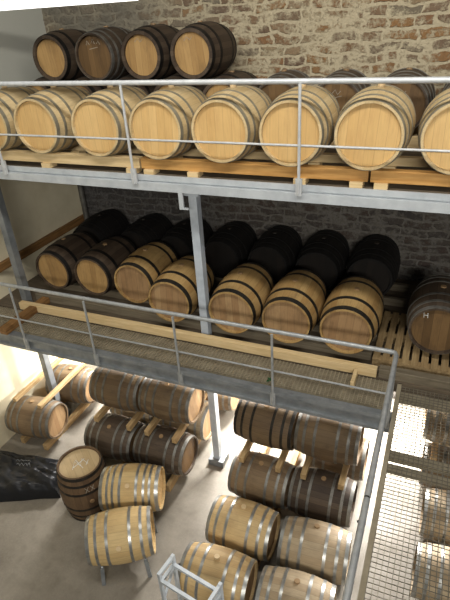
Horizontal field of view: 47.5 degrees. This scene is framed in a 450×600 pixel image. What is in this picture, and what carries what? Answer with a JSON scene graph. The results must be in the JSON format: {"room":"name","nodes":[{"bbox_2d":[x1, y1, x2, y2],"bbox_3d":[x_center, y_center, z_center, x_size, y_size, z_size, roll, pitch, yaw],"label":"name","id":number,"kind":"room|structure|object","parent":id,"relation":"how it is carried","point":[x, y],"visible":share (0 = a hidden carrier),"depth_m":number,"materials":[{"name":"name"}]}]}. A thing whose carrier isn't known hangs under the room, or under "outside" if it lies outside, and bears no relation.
{"room":"barrel cellar","nodes":[
{"label":"barrel cellar","id":0,"kind":"room"},
{"bbox_2d":[0,8,82,447],"bbox_3d":[-4.478,-0.955,5.174,0.300,9.000,8.670,9,32,21],"label":"wall","id":1,"kind":"structure","parent":0,"point":[35,210],"depth_m":8.11,"materials":[{"name":"beige paint"}]},
{"bbox_2d":[0,214,83,272],"bbox_3d":[-3.163,-0.763,8.130,0.070,0.120,3.150,9,32,21],"label":"wall rail","id":2,"kind":"object","parent":1,"relation":"attached to","point":[67,227],"visible":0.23,"depth_m":8.44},
{"bbox_2d":[0,0,137,10],"bbox_3d":[-2.369,-3.802,4.208,3.360,2.500,0.220,9,32,21],"label":"ceiling","id":3,"kind":"structure","parent":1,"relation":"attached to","point":[5,5],"depth_m":4.47,"materials":[{"name":"paint"}]},
{"bbox_2d":[0,331,391,432],"bbox_3d":[-0.993,0.835,6.290,5.850,0.205,0.100,9,32,21],"label":"steel beam","id":4,"kind":"structure","parent":1,"relation":"attached to","point":[340,411],"depth_m":5.94,"materials":[{"name":"metal"}]},
{"bbox_2d":[0,307,387,409],"bbox_3d":[-0.900,0.620,6.479,5.794,0.045,0.463,9,32,21],"label":"walkway grating","id":5,"kind":"object","parent":4,"relation":"attached to","point":[298,384],"visible":0.84,"depth_m":6.17,"materials":[{"name":"metal"}]},
{"bbox_2d":[0,296,49,334],"bbox_3d":[-2.832,0.210,7.265,0.120,0.095,0.900,9,32,21],"label":"wooden beam","id":6,"kind":"structure","parent":5,"relation":"on","point":[8,327],"depth_m":7.17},
{"bbox_2d":[0,282,398,599],"bbox_3d":[-1.584,1.172,4.920,5.838,0.980,2.923,9,32,21],"label":"guard rail","id":7,"kind":"object","parent":4,"relation":"attached to","point":[385,415],"visible":1,"depth_m":5.21,"materials":[{"name":"metal"}]},
{"bbox_2d":[357,384,449,599],"bbox_3d":[2.030,1.830,4.055,1.625,0.075,3.180,9,32,21],"label":"walkway grating","id":8,"kind":"object","parent":4,"relation":"attached to","point":[439,405],"visible":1,"depth_m":4.46,"materials":[{"name":"metal"}]},
{"bbox_2d":[0,364,439,599],"bbox_3d":[0.079,3.610,5.953,9.470,0.200,8.970,9,32,21],"label":"floor","id":9,"kind":"structure","parent":0,"point":[43,555],"depth_m":6.79,"materials":[{"name":"concrete"}]},
{"bbox_2d":[0,450,60,501],"bbox_3d":[-2.993,2.537,7.666,1.213,0.292,0.909,-4,30,0],"label":"plastic bag","id":10,"kind":"object","parent":9,"relation":"on","point":[22,477],"visible":0.94,"depth_m":7.44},
{"bbox_2d":[0,188,71,416],"bbox_3d":[-2.943,0.147,7.762,0.240,4.329,0.240,9,32,21],"label":"steel column","id":11,"kind":"structure","parent":9,"relation":"on","point":[5,225],"depth_m":7.36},
{"bbox_2d":[20,400,65,442],"bbox_3d":[-3.025,1.950,8.866,0.070,0.118,1.400,9,32,21],"label":"wooden rail","id":12,"kind":"object","parent":9,"relation":"on","point":[24,439],"visible":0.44,"depth_m":8.33,"materials":[{"name":"brown wood"}]},
{"bbox_2d":[5,395,67,438],"bbox_3d":[-3.024,1.873,8.223,0.785,0.659,0.644,6,31,16],"label":"barrel","id":13,"kind":"object","parent":12,"relation":"on","point":[23,417],"visible":0.94,"depth_m":8.00,"materials":[{"name":"brown wood"}]},
{"bbox_2d":[12,357,62,401],"bbox_3d":[-3.081,1.275,8.562,0.070,0.060,1.270,9,32,21],"label":"wooden rail","id":14,"kind":"object","parent":13,"relation":"on","point":[58,360],"visible":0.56,"depth_m":8.38,"materials":[{"name":"brown wood"}]},
{"bbox_2d":[43,403,90,450],"bbox_3d":[-2.601,2.017,8.702,0.070,0.118,1.400,9,32,21],"label":"wooden rail","id":15,"kind":"object","parent":9,"relation":"on","point":[80,409],"visible":0.56,"depth_m":8.64,"materials":[{"name":"brown wood"}]},
{"bbox_2d":[45,364,94,402],"bbox_3d":[-2.626,1.448,8.911,0.785,0.659,0.644,6,31,17],"label":"barrel","id":16,"kind":"object","parent":15,"relation":"on","point":[76,390],"visible":0.61,"depth_m":8.65,"materials":[{"name":"brown wood"}]},
{"bbox_2d":[37,363,86,408],"bbox_3d":[-2.629,1.345,8.387,0.070,0.060,1.270,9,32,21],"label":"wooden rail","id":17,"kind":"object","parent":16,"relation":"on","point":[80,366],"visible":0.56,"depth_m":8.27,"materials":[{"name":"brown wood"}]},
{"bbox_2d":[56,445,106,521],"bbox_3d":[-1.927,2.522,7.037,0.680,0.830,0.680,-2,30,4],"label":"barrel","id":18,"kind":"object","parent":9,"relation":"on","point":[79,469],"visible":0.74,"depth_m":6.78,"materials":[{"name":"brown wood"}]},
{"bbox_2d":[100,558,151,585],"bbox_3d":[-1.238,3.170,6.390,0.607,0.285,0.560,-7,30,-6],"label":"stand","id":19,"kind":"object","parent":9,"relation":"on","point":[146,563],"visible":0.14,"depth_m":6.17,"materials":[{"name":"metal"}]},
{"bbox_2d":[84,505,155,565],"bbox_3d":[-1.260,2.857,6.210,0.770,0.631,0.631,-7,30,-6],"label":"barrel","id":20,"kind":"object","parent":19,"relation":"on","point":[121,535],"visible":1,"depth_m":5.96,"materials":[{"name":"brown wood"}]},
{"bbox_2d":[153,512,157,532],"bbox_3d":[-1.193,2.818,6.952,0.607,0.324,0.560,-2,30,4],"label":"stand","id":21,"kind":"object","parent":9,"relation":"on","point":[156,530],"visible":0.04,"depth_m":6.72,"materials":[{"name":"metal"}]},
{"bbox_2d":[98,463,165,511],"bbox_3d":[-1.216,2.489,6.762,0.770,0.636,0.636,-2,30,4],"label":"barrel","id":22,"kind":"object","parent":21,"relation":"on","point":[126,484],"visible":0.86,"depth_m":6.51,"materials":[{"name":"brown wood"}]},
{"bbox_2d":[166,440,200,491],"bbox_3d":[-0.410,2.183,8.157,0.070,0.118,2.150,9,32,21],"label":"wooden rail","id":23,"kind":"object","parent":9,"relation":"on","point":[173,479],"visible":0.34,"depth_m":7.38,"materials":[{"name":"brown wood"}]},
{"bbox_2d":[133,423,197,475],"bbox_3d":[-0.862,2.170,7.461,0.785,0.654,0.643,9,32,21],"label":"barrel","id":24,"kind":"object","parent":23,"relation":"on","point":[158,448],"visible":0.82,"depth_m":7.23,"materials":[{"name":"brown wood"}]},
{"bbox_2d":[172,393,207,443],"bbox_3d":[-0.415,1.585,7.680,0.070,0.090,1.530,9,32,21],"label":"wooden rail","id":25,"kind":"object","parent":24,"relation":"on","point":[182,427],"visible":0.44,"depth_m":7.18,"materials":[{"name":"brown wood"}]},
{"bbox_2d":[138,377,204,423],"bbox_3d":[-0.758,1.396,7.305,0.785,0.655,0.644,9,32,21],"label":"barrel","id":26,"kind":"object","parent":25,"relation":"on","point":[175,403],"visible":0.79,"depth_m":7.06,"materials":[{"name":"brown wood"}]},
{"bbox_2d":[158,400,211,439],"bbox_3d":[-0.588,1.821,8.028,0.785,0.659,0.644,9,32,21],"label":"barrel","id":27,"kind":"object","parent":23,"relation":"on","point":[201,428],"visible":0.3,"depth_m":7.74,"materials":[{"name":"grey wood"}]},
{"bbox_2d":[205,394,239,410],"bbox_3d":[-0.168,1.486,8.558,0.785,0.659,0.644,9,32,21],"label":"barrel","id":28,"kind":"object","parent":23,"relation":"on","point":[226,403],"visible":0.15,"depth_m":8.26,"materials":[{"name":"brown wood"}]},
{"bbox_2d":[157,553,223,599],"bbox_3d":[-0.304,3.216,5.313,0.614,1.165,0.302,15,35,29],"label":"metal rack","id":29,"kind":"object","parent":9,"relation":"on","point":[174,567],"visible":1,"depth_m":5.12,"materials":[{"name":"metal"}]},
{"bbox_2d":[183,193,228,467],"bbox_3d":[-0.217,0.574,6.706,0.240,4.329,0.240,9,32,21],"label":"steel column","id":30,"kind":"structure","parent":9,"relation":"on","point":[218,457],"depth_m":6.27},
{"bbox_2d":[0,267,449,400],"bbox_3d":[0.932,0.147,7.177,8.570,0.140,2.450,9,32,21],"label":"deck","id":31,"kind":"object","parent":30,"relation":"attached to","point":[35,282],"visible":0.02,"depth_m":6.85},
{"bbox_2d":[19,300,377,377],"bbox_3d":[-0.653,0.435,6.616,5.090,0.110,0.080,9,32,21],"label":"wooden beam","id":32,"kind":"structure","parent":31,"relation":"on","point":[232,344],"depth_m":6.38,"materials":[{"name":"brown wood"}]},
{"bbox_2d":[35,292,371,359],"bbox_3d":[-0.563,0.291,6.859,4.940,0.105,0.070,9,32,21],"label":"wooden beam","id":33,"kind":"structure","parent":31,"relation":"on","point":[191,323],"depth_m":6.80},
{"bbox_2d":[63,283,376,341],"bbox_3d":[-0.411,0.098,7.174,4.940,0.105,0.070,9,32,21],"label":"wooden beam","id":34,"kind":"structure","parent":31,"relation":"on","point":[114,293],"depth_m":7.63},
{"bbox_2d":[36,231,97,288],"bbox_3d":[-2.387,-0.627,7.850,0.678,0.692,0.830,9,32,21],"label":"barrel","id":35,"kind":"object","parent":34,"relation":"on","point":[55,265],"visible":0.71,"depth_m":7.57,"materials":[{"name":"brown wood"}]},
{"bbox_2d":[74,236,136,295],"bbox_3d":[-1.746,-0.527,7.602,0.678,0.692,0.830,9,32,21],"label":"barrel","id":36,"kind":"object","parent":34,"relation":"on","point":[94,271],"visible":0.72,"depth_m":7.32,"materials":[{"name":"brown wood"}]},
{"bbox_2d":[114,241,177,302],"bbox_3d":[-1.112,-0.417,7.338,0.680,0.693,0.830,9,32,21],"label":"barrel","id":37,"kind":"object","parent":34,"relation":"on","point":[133,279],"visible":0.79,"depth_m":7.06,"materials":[{"name":"brown wood"}]},
{"bbox_2d":[148,255,214,321],"bbox_3d":[-0.568,-0.175,6.855,0.678,0.692,0.830,9,32,21],"label":"barrel","id":38,"kind":"object","parent":34,"relation":"on","point":[174,289],"visible":0.79,"depth_m":6.55,"materials":[{"name":"brown wood"}]},
{"bbox_2d":[208,262,273,333],"bbox_3d":[0.222,-0.045,6.540,0.680,0.693,0.830,9,32,21],"label":"barrel","id":39,"kind":"object","parent":34,"relation":"on","point":[241,295],"visible":0.88,"depth_m":6.25,"materials":[{"name":"brown wood"}]},
{"bbox_2d":[261,269,326,342],"bbox_3d":[0.863,0.055,6.292,0.680,0.692,0.830,9,32,21],"label":"barrel","id":40,"kind":"object","parent":34,"relation":"on","point":[295,304],"visible":0.94,"depth_m":6.01,"materials":[{"name":"brown wood"}]},
{"bbox_2d":[319,276,383,353],"bbox_3d":[1.505,0.155,6.043,0.679,0.693,0.830,9,32,21],"label":"barrel","id":41,"kind":"object","parent":34,"relation":"on","point":[353,310],"visible":0.94,"depth_m":5.76,"materials":[{"name":"brown wood"}]},
{"bbox_2d":[215,277,406,307],"bbox_3d":[-0.029,-0.346,7.897,5.400,0.105,0.070,9,32,21],"label":"wooden beam","id":42,"kind":"structure","parent":31,"relation":"on","point":[388,300],"depth_m":6.97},
{"bbox_2d":[73,209,128,242],"bbox_3d":[-2.092,-1.131,8.687,0.679,0.692,0.830,9,32,21],"label":"barrel","id":43,"kind":"object","parent":42,"relation":"on","point":[105,224],"visible":0.56,"depth_m":8.41,"materials":[{"name":"brown wood"}]},
{"bbox_2d":[120,213,172,248],"bbox_3d":[-1.280,-1.004,8.372,0.680,0.693,0.830,9,32,21],"label":"barrel","id":44,"kind":"object","parent":42,"relation":"on","point":[152,227],"visible":0.51,"depth_m":8.06,"materials":[{"name":"brown wood"}]},
{"bbox_2d":[160,218,212,258],"bbox_3d":[-0.616,-0.900,8.115,0.680,0.692,0.830,9,32,21],"label":"barrel","id":45,"kind":"object","parent":42,"relation":"on","point":[179,237],"visible":0.57,"depth_m":7.76,"materials":[{"name":"brown wood"}]},
{"bbox_2d":[295,230,348,289],"bbox_3d":[1.405,-0.583,7.332,0.680,0.692,0.830,9,32,21],"label":"barrel","id":46,"kind":"object","parent":42,"relation":"on","point":[326,253],"visible":0.85,"depth_m":7.02,"materials":[{"name":"brown wood"}]},
{"bbox_2d":[293,269,409,292],"bbox_3d":[0.135,-0.553,8.236,5.400,0.105,0.070,9,32,21],"label":"wooden beam","id":47,"kind":"structure","parent":31,"relation":"on","point":[401,287],"depth_m":7.29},
{"bbox_2d":[205,221,256,277],"bbox_3d":[0.076,-0.792,7.847,0.680,0.693,0.830,9,32,21],"label":"barrel","id":48,"kind":"object","parent":47,"relation":"on","point":[230,246],"visible":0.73,"depth_m":7.55,"materials":[{"name":"brown wood"}]},
{"bbox_2d":[247,225,301,283],"bbox_3d":[0.749,-0.686,7.586,0.680,0.692,0.830,9,32,21],"label":"barrel","id":49,"kind":"object","parent":47,"relation":"on","point":[277,249],"visible":0.77,"depth_m":7.28,"materials":[{"name":"brown wood"}]},
{"bbox_2d":[346,234,400,294],"bbox_3d":[2.059,-0.481,7.078,0.679,0.693,0.830,9,32,21],"label":"barrel","id":50,"kind":"object","parent":47,"relation":"on","point":[376,257],"visible":0.88,"depth_m":6.76,"materials":[{"name":"brown wood"}]},
{"bbox_2d":[372,311,449,376],"bbox_3d":[2.317,0.515,6.130,0.920,0.108,1.080,9,32,21],"label":"pallet","id":51,"kind":"object","parent":31,"relation":"on","point":[399,339],"visible":0.62,"depth_m":5.89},
{"bbox_2d":[407,274,449,353],"bbox_3d":[2.461,0.141,5.876,0.680,0.692,0.830,9,32,21],"label":"barrel","id":52,"kind":"object","parent":51,"relation":"on","point":[428,313],"visible":1,"depth_m":5.63,"materials":[{"name":"brown wood"}]},
{"bbox_2d":[378,364,449,390],"bbox_3d":[2.528,0.916,5.411,1.740,0.110,0.100,9,32,21],"label":"wooden beam","id":53,"kind":"structure","parent":31,"relation":"on","point":[403,375],"depth_m":5.54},
{"bbox_2d":[0,146,449,193],"bbox_3d":[0.786,-1.704,6.052,8.570,0.140,2.550,9,32,21],"label":"deck","id":54,"kind":"object","parent":30,"relation":"on","point":[274,179],"visible":0.02,"depth_m":5.29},
{"bbox_2d":[41,162,56,167],"bbox_3d":[-2.064,-1.593,6.001,0.120,0.055,0.130,9,32,21],"label":"wooden block","id":55,"kind":"object","parent":54,"relation":"on","point":[44,165],"visible":0.71,"depth_m":5.95,"materials":[{"name":"brown wood"}]},
{"bbox_2d":[1,149,142,167],"bbox_3d":[-1.954,-1.652,5.924,2.280,0.110,0.090,9,32,21],"label":"wooden beam","id":56,"kind":"structure","parent":55,"relation":"on","point":[14,155],"depth_m":5.80,"materials":[{"name":"brown wood"}]},
{"bbox_2d":[0,86,38,149],"bbox_3d":[-2.614,-2.247,6.247,0.680,0.726,0.830,9,32,21],"label":"barrel","id":57,"kind":"object","parent":56,"relation":"on","point":[10,97],"visible":0.43,"depth_m":5.95,"materials":[{"name":"brown wood"}]},
{"bbox_2d":[13,86,90,153],"bbox_3d":[-1.950,-2.143,5.990,0.679,0.726,0.830,9,32,21],"label":"barrel","id":58,"kind":"object","parent":56,"relation":"on","point":[47,111],"visible":0.77,"depth_m":5.70,"materials":[{"name":"brown wood"}]},
{"bbox_2d":[71,86,147,156],"bbox_3d":[-1.221,-2.029,5.707,0.680,0.726,0.830,9,32,21],"label":"barrel","id":59,"kind":"object","parent":56,"relation":"on","point":[100,113],"visible":0.77,"depth_m":5.41,"materials":[{"name":"brown wood"}]},
{"bbox_2d":[187,171,202,177],"bbox_3d":[-0.311,-1.319,5.321,0.120,0.055,0.130,9,32,21],"label":"wooden block","id":60,"kind":"object","parent":54,"relation":"on","point":[189,173],"visible":0.64,"depth_m":5.27,"materials":[{"name":"brown wood"}]},
{"bbox_2d":[140,156,369,181],"bbox_3d":[0.214,-1.313,5.084,2.380,0.110,0.090,9,32,21],"label":"wooden beam","id":61,"kind":"structure","parent":60,"relation":"on","point":[345,173],"depth_m":5.00,"materials":[{"name":"orange wood"}]},
{"bbox_2d":[129,85,207,159],"bbox_3d":[-0.556,-1.925,5.450,0.679,0.726,0.830,9,32,21],"label":"barrel","id":62,"kind":"object","parent":61,"relation":"on","point":[167,113],"visible":0.84,"depth_m":5.15,"materials":[{"name":"brown wood"}]},
{"bbox_2d":[191,85,271,162],"bbox_3d":[0.099,-1.822,5.196,0.680,0.725,0.830,9,32,21],"label":"barrel","id":63,"kind":"object","parent":61,"relation":"on","point":[234,113],"visible":0.88,"depth_m":4.90,"materials":[{"name":"brown wood"}]},
{"bbox_2d":[259,84,339,166],"bbox_3d":[0.740,-1.722,4.948,0.680,0.725,0.830,9,32,21],"label":"barrel","id":64,"kind":"object","parent":61,"relation":"on","point":[320,110],"visible":0.9,"depth_m":4.65,"materials":[{"name":"brown wood"}]},
{"bbox_2d":[0,165,449,213],"bbox_3d":[0.281,-1.006,5.030,8.570,0.335,0.120,9,32,21],"label":"steel beam","id":65,"kind":"structure","parent":54,"relation":"attached to","point":[329,195],"depth_m":4.99,"materials":[{"name":"metal"}]},
{"bbox_2d":[0,76,449,195],"bbox_3d":[0.221,-1.482,4.685,8.570,1.010,0.058,9,32,21],"label":"guard rail","id":66,"kind":"object","parent":65,"relation":"attached to","point":[360,80],"visible":1,"depth_m":4.59,"materials":[{"name":"metal"}]},
{"bbox_2d":[180,147,345,163],"bbox_3d":[0.428,-1.571,5.533,2.380,0.083,0.090,9,32,21],"label":"wooden beam","id":67,"kind":"structure","parent":54,"relation":"on","point":[324,157],"depth_m":5.49,"materials":[{"name":"brown wood"}]},
{"bbox_2d":[373,182,388,189],"bbox_3d":[1.424,-1.048,4.649,0.120,0.055,0.130,9,32,21],"label":"wooden block","id":68,"kind":"object","parent":54,"relation":"on","point":[381,186],"visible":0.64,"depth_m":4.60,"materials":[{"name":"brown wood"}]},
{"bbox_2d":[370,168,449,186],"bbox_3d":[2.253,-0.994,4.294,2.000,0.110,0.090,9,32,21],"label":"wooden beam","id":69,"kind":"structure","parent":68,"relation":"on","point":[382,175],"depth_m":4.50,"materials":[{"name":"orange wood"}]},
{"bbox_2d":[334,84,415,170],"bbox_3d":[1.386,-1.621,4.697,0.679,0.725,0.830,9,32,21],"label":"barrel","id":70,"kind":"object","parent":69,"relation":"on","point":[380,115],"visible":0.96,"depth_m":4.39,"materials":[{"name":"brown wood"}]},
{"bbox_2d":[418,88,449,174],"bbox_3d":[2.050,-1.517,4.440,0.680,0.725,0.830,9,32,21],"label":"barrel","id":71,"kind":"object","parent":69,"relation":"on","point":[434,125],"visible":0.95,"depth_m":4.22,"materials":[{"name":"brown wood"}]},
{"bbox_2d":[383,166,395,168],"bbox_3d":[1.639,-1.320,5.095,0.120,0.055,0.130,9,32,21],"label":"wooden block","id":72,"kind":"object","parent":54,"relation":"on","point":[388,167],"visible":0.36,"depth_m":5.03,"materials":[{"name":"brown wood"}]},
{"bbox_2d":[387,156,431,167],"bbox_3d":[2.467,-1.252,4.742,2.000,0.083,0.090,9,32,21],"label":"wooden beam","id":73,"kind":"structure","parent":72,"relation":"on","point":[407,161],"depth_m":4.96,"materials":[{"name":"brown wood"}]},
{"bbox_2d":[413,126,418,134],"bbox_3d":[0.542,-2.271,6.774,7.300,0.148,0.090,9,32,21],"label":"wooden beam","id":74,"kind":"structure","parent":54,"relation":"on","point":[416,129],"depth_m":6.06,"materials":[{"name":"brown wood"}]},
{"bbox_2d":[26,77,73,90],"bbox_3d":[-2.478,-2.979,7.534,0.643,0.657,0.785,9,32,21],"label":"barrel","id":75,"kind":"object","parent":74,"relation":"on","point":[39,88],"visible":0.04,"depth_m":7.15,"materials":[{"name":"brown wood"}]},
{"bbox_2d":[33,28,86,80],"bbox_3d":[-2.188,-3.418,7.126,0.643,0.657,0.785,9,32,21],"label":"barrel","id":76,"kind":"object","parent":75,"relation":"on","point":[54,57],"visible":0.71,"depth_m":6.84,"materials":[{"name":"brown wood"}]},
{"bbox_2d":[74,76,117,93],"bbox_3d":[-1.832,-2.877,7.284,0.644,0.656,0.785,9,32,21],"label":"barrel","id":77,"kind":"object","parent":74,"relation":"on","point":[91,89],"visible":0.09,"depth_m":6.88,"materials":[{"name":"brown wood"}]},
{"bbox_2d":[75,26,130,79],"bbox_3d":[-1.542,-3.316,6.876,0.644,0.657,0.785,9,32,21],"label":"barrel","id":78,"kind":"object","parent":77,"relation":"on","point":[98,50],"visible":0.72,"depth_m":6.59,"materials":[{"name":"brown wood"}]},
{"bbox_2d":[113,75,163,94],"bbox_3d":[-1.186,-2.776,7.034,0.643,0.657,0.785,9,32,21],"label":"barrel","id":79,"kind":"object","parent":74,"relation":"on","point":[148,89],"visible":0.06,"depth_m":6.69,"materials":[{"name":"brown wood"}]},
{"bbox_2d":[121,23,178,79],"bbox_3d":[-0.896,-3.215,6.625,0.644,0.656,0.785,9,32,21],"label":"barrel","id":80,"kind":"object","parent":79,"relation":"on","point":[145,51],"visible":0.79,"depth_m":6.34,"materials":[{"name":"brown wood"}]},
{"bbox_2d":[153,73,206,91],"bbox_3d":[-0.540,-2.675,6.783,0.643,0.657,0.785,9,32,21],"label":"barrel","id":81,"kind":"object","parent":74,"relation":"on","point":[175,76],"visible":0.09,"depth_m":6.45,"materials":[{"name":"brown wood"}]},
{"bbox_2d":[170,20,236,78],"bbox_3d":[-0.255,-3.115,6.377,0.643,0.657,0.785,9,32,21],"label":"barrel","id":82,"kind":"object","parent":81,"relation":"on","point":[206,49],"visible":0.95,"depth_m":6.12,"materials":[{"name":"brown wood"}]},
{"bbox_2d":[203,70,259,97],"bbox_3d":[0.101,-2.575,6.535,0.644,0.656,0.785,9,32,21],"label":"barrel","id":83,"kind":"object","parent":74,"relation":"on","point":[208,90],"visible":0.23,"depth_m":6.23,"materials":[{"name":"brown wood"}]},
{"bbox_2d":[259,70,313,101],"bbox_3d":[0.747,-2.474,6.285,0.643,0.657,0.785,9,32,21],"label":"barrel","id":84,"kind":"object","parent":74,"relation":"on","point":[273,91],"visible":0.24,"depth_m":5.96,"materials":[{"name":"brown wood"}]},
{"bbox_2d":[318,68,370,110],"bbox_3d":[1.388,-2.374,6.036,0.643,0.657,0.785,9,32,21],"label":"barrel","id":85,"kind":"object","parent":74,"relation":"on","point":[343,93],"visible":0.23,"depth_m":5.69,"materials":[{"name":"brown wood"}]},
{"bbox_2d":[387,67,434,127],"bbox_3d":[2.030,-2.273,5.788,0.643,0.657,0.785,9,32,21],"label":"barrel","id":86,"kind":"object","parent":74,"relation":"on","point":[421,95],"visible":0.37,"depth_m":5.43,"materials":[{"name":"brown wood"}]},
{"bbox_2d":[273,450,300,511],"bbox_3d":[0.905,2.565,7.343,0.070,0.118,1.400,9,32,21],"label":"wooden rail","id":87,"kind":"object","parent":9,"relation":"on","point":[295,458],"visible":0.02,"depth_m":7.58,"materials":[{"name":"brown wood"}]},
{"bbox_2d":[228,450,295,508],"bbox_3d":[0.506,2.403,6.891,0.785,0.660,0.644,10,33,22],"label":"barrel","id":88,"kind":"object","parent":87,"relation":"on","point":[256,479],"visible":0.85,"depth_m":6.66,"materials":[{"name":"brown wood"}]},
{"bbox_2d":[239,440,252,462],"bbox_3d":[0.506,1.732,7.318,0.070,0.090,1.540,9,32,21],"label":"wooden rail","id":89,"kind":"object","parent":88,"relation":"on","point":[248,444],"visible":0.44,"depth_m":6.79,"materials":[{"name":"brown wood"}]},
{"bbox_2d":[233,399,298,450],"bbox_3d":[0.580,1.604,6.786,0.785,0.659,0.644,10,33,23],"label":"barrel","id":90,"kind":"object","parent":89,"relation":"on","point":[261,424],"visible":0.69,"depth_m":6.53,"materials":[{"name":"brown wood"}]},
{"bbox_3d":[-1.167,2.065,8.450,0.070,0.118,2.150,9,32,21],"label":"wooden rail","id":91,"kind":"object","parent":9,"relation":"on","visible":0},
{"bbox_2d":[84,413,143,461],"bbox_3d":[-1.639,2.068,7.736,0.785,0.645,0.643,9,32,21],"label":"barrel","id":92,"kind":"object","parent":91,"relation":"on","point":[110,436],"visible":0.71,"depth_m":7.48,"materials":[{"name":"brown wood"}]},
{"bbox_2d":[94,405,110,421],"bbox_3d":[-1.615,1.397,8.145,0.070,0.090,1.530,9,32,21],"label":"wooden rail","id":93,"kind":"object","parent":92,"relation":"on","point":[99,415],"visible":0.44,"depth_m":7.62,"materials":[{"name":"brown wood"}]},
{"bbox_2d":[89,366,144,411],"bbox_3d":[-1.522,1.286,7.582,0.785,0.659,0.644,8,32,20],"label":"barrel","id":94,"kind":"object","parent":93,"relation":"on","point":[108,387],"visible":0.62,"depth_m":7.32,"materials":[{"name":"brown wood"}]},
{"bbox_2d":[109,407,153,423],"bbox_3d":[-1.395,1.700,8.331,0.785,0.659,0.644,9,32,21],"label":"barrel","id":95,"kind":"object","parent":91,"relation":"on","point":[146,418],"visible":0.07,"depth_m":8.04,"materials":[{"name":"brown wood"}]},
{"bbox_3d":[0.316,3.330,6.130,0.070,0.078,1.300,9,32,21],"label":"wooden rail","id":96,"kind":"object","parent":9,"relation":"on","visible":0},
{"bbox_2d":[205,495,280,561],"bbox_3d":[0.227,2.799,6.318,0.785,0.663,0.644,9,32,21],"label":"barrel","id":97,"kind":"object","parent":96,"relation":"on","point":[248,527],"visible":0.93,"depth_m":6.10,"materials":[{"name":"beige wood"}]},
{"bbox_3d":[2.600,2.966,6.452,0.070,0.118,2.300,9,32,21],"label":"wooden rail","id":98,"kind":"object","parent":9,"relation":"on","visible":0},
{"bbox_2d":[410,542,449,599],"bbox_3d":[2.470,3.042,5.560,0.785,0.659,0.644,9,32,21],"label":"barrel","id":99,"kind":"object","parent":98,"relation":"on","point":[415,562],"visible":0.64,"depth_m":5.42,"materials":[{"name":"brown wood"}]},
{"bbox_2d":[419,488,449,546],"bbox_3d":[2.802,2.660,6.180,0.785,0.660,0.644,9,32,21],"label":"barrel","id":100,"kind":"object","parent":98,"relation":"on","point":[427,490],"visible":0.66,"depth_m":6.04,"materials":[{"name":"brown wood"}]},
{"bbox_2d":[419,442,449,489],"bbox_3d":[3.048,2.274,6.827,0.785,0.652,0.644,9,32,21],"label":"barrel","id":101,"kind":"object","parent":98,"relation":"on","point":[428,443],"visible":0.26,"depth_m":6.72,"materials":[{"name":"brown wood"}]},
{"bbox_2d":[431,442,437,460],"bbox_3d":[2.806,1.864,6.820,0.070,0.090,0.700,9,32,21],"label":"wooden rail","id":102,"kind":"object","parent":101,"relation":"on","point":[436,446],"visible":0.23,"depth_m":6.59,"materials":[{"name":"brown wood"}]},
{"bbox_2d":[422,409,449,446],"bbox_3d":[2.988,1.581,6.559,0.785,0.644,0.644,9,32,21],"label":"barrel","id":103,"kind":"object","parent":102,"relation":"on","point":[435,412],"visible":0.48,"depth_m":6.39,"materials":[{"name":"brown wood"}]},
{"bbox_2d":[41,0,449,398],"bbox_3d":[1.462,-2.455,7.073,9.470,9.000,0.300,9,32,21],"label":"wall","id":104,"kind":"structure","parent":0,"point":[315,38],"depth_m":6.89,"materials":[{"name":"stone"}]},
{"bbox_3d":[1.662,2.684,7.050,0.070,0.118,1.400,9,32,21],"label":"wooden rail","id":105,"kind":"object","parent":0,"visible":0},
{"bbox_2d":[305,437,369,480],"bbox_3d":[1.588,2.151,7.203,0.785,0.659,0.644,9,32,21],"label":"barrel","id":106,"kind":"object","parent":105,"relation":"on","point":[357,472],"visible":0.36,"depth_m":6.92,"materials":[{"name":"brown wood"}]},
{"bbox_3d":[1.118,3.456,5.819,0.070,0.078,1.300,9,32,21],"label":"wooden rail","id":107,"kind":"object","parent":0,"visible":0},
{"bbox_2d":[277,516,351,585],"bbox_3d":[1.057,2.926,6.007,0.785,0.656,0.644,7,32,18],"label":"barrel","id":108,"kind":"object","parent":107,"relation":"on","point":[321,549],"visible":0.88,"depth_m":5.77,"materials":[{"name":"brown wood"}]},
{"bbox_3d":[1.237,2.617,7.214,0.070,0.118,1.400,9,32,21],"label":"wooden rail","id":109,"kind":"object","parent":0,"visible":0},
{"bbox_2d":[287,466,357,527],"bbox_3d":[1.263,2.524,6.599,0.785,0.656,0.644,9,32,21],"label":"barrel","id":110,"kind":"object","parent":109,"relation":"on","point":[318,497],"visible":0.88,"depth_m":6.36,"materials":[{"name":"brown wood"}]},
{"bbox_2d":[300,455,312,479],"bbox_3d":[1.272,1.852,7.021,0.070,0.090,1.540,9,32,21],"label":"wooden rail","id":111,"kind":"object","parent":110,"relation":"on","point":[308,460],"visible":0.44,"depth_m":6.50,"materials":[{"name":"brown wood"}]},
{"bbox_2d":[294,413,364,465],"bbox_3d":[1.331,1.718,6.505,0.785,0.655,0.644,9,32,21],"label":"barrel","id":112,"kind":"object","parent":111,"relation":"on","point":[328,440],"visible":0.76,"depth_m":6.25,"materials":[{"name":"brown wood"}]},
{"bbox_3d":[-0.127,3.261,6.302,0.070,0.078,1.300,9,32,21],"label":"wooden rail","id":113,"kind":"object","parent":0,"visible":0},
{"bbox_2d":[178,541,257,599],"bbox_3d":[-0.081,3.130,5.781,0.785,0.663,0.644,7,32,18],"label":"barrel","id":114,"kind":"object","parent":113,"relation":"on","point":[237,571],"visible":0.88,"depth_m":5.59,"materials":[{"name":"beige wood"}]},
{"bbox_3d":[0.703,3.391,5.980,0.070,0.078,1.300,9,32,21],"label":"wooden rail","id":115,"kind":"object","parent":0,"visible":0},
{"bbox_2d":[255,565,336,599],"bbox_3d":[0.757,3.252,5.476,0.785,0.659,0.644,7,32,18],"label":"barrel","id":116,"kind":"object","parent":115,"relation":"on","point":[275,582],"visible":1,"depth_m":5.35,"materials":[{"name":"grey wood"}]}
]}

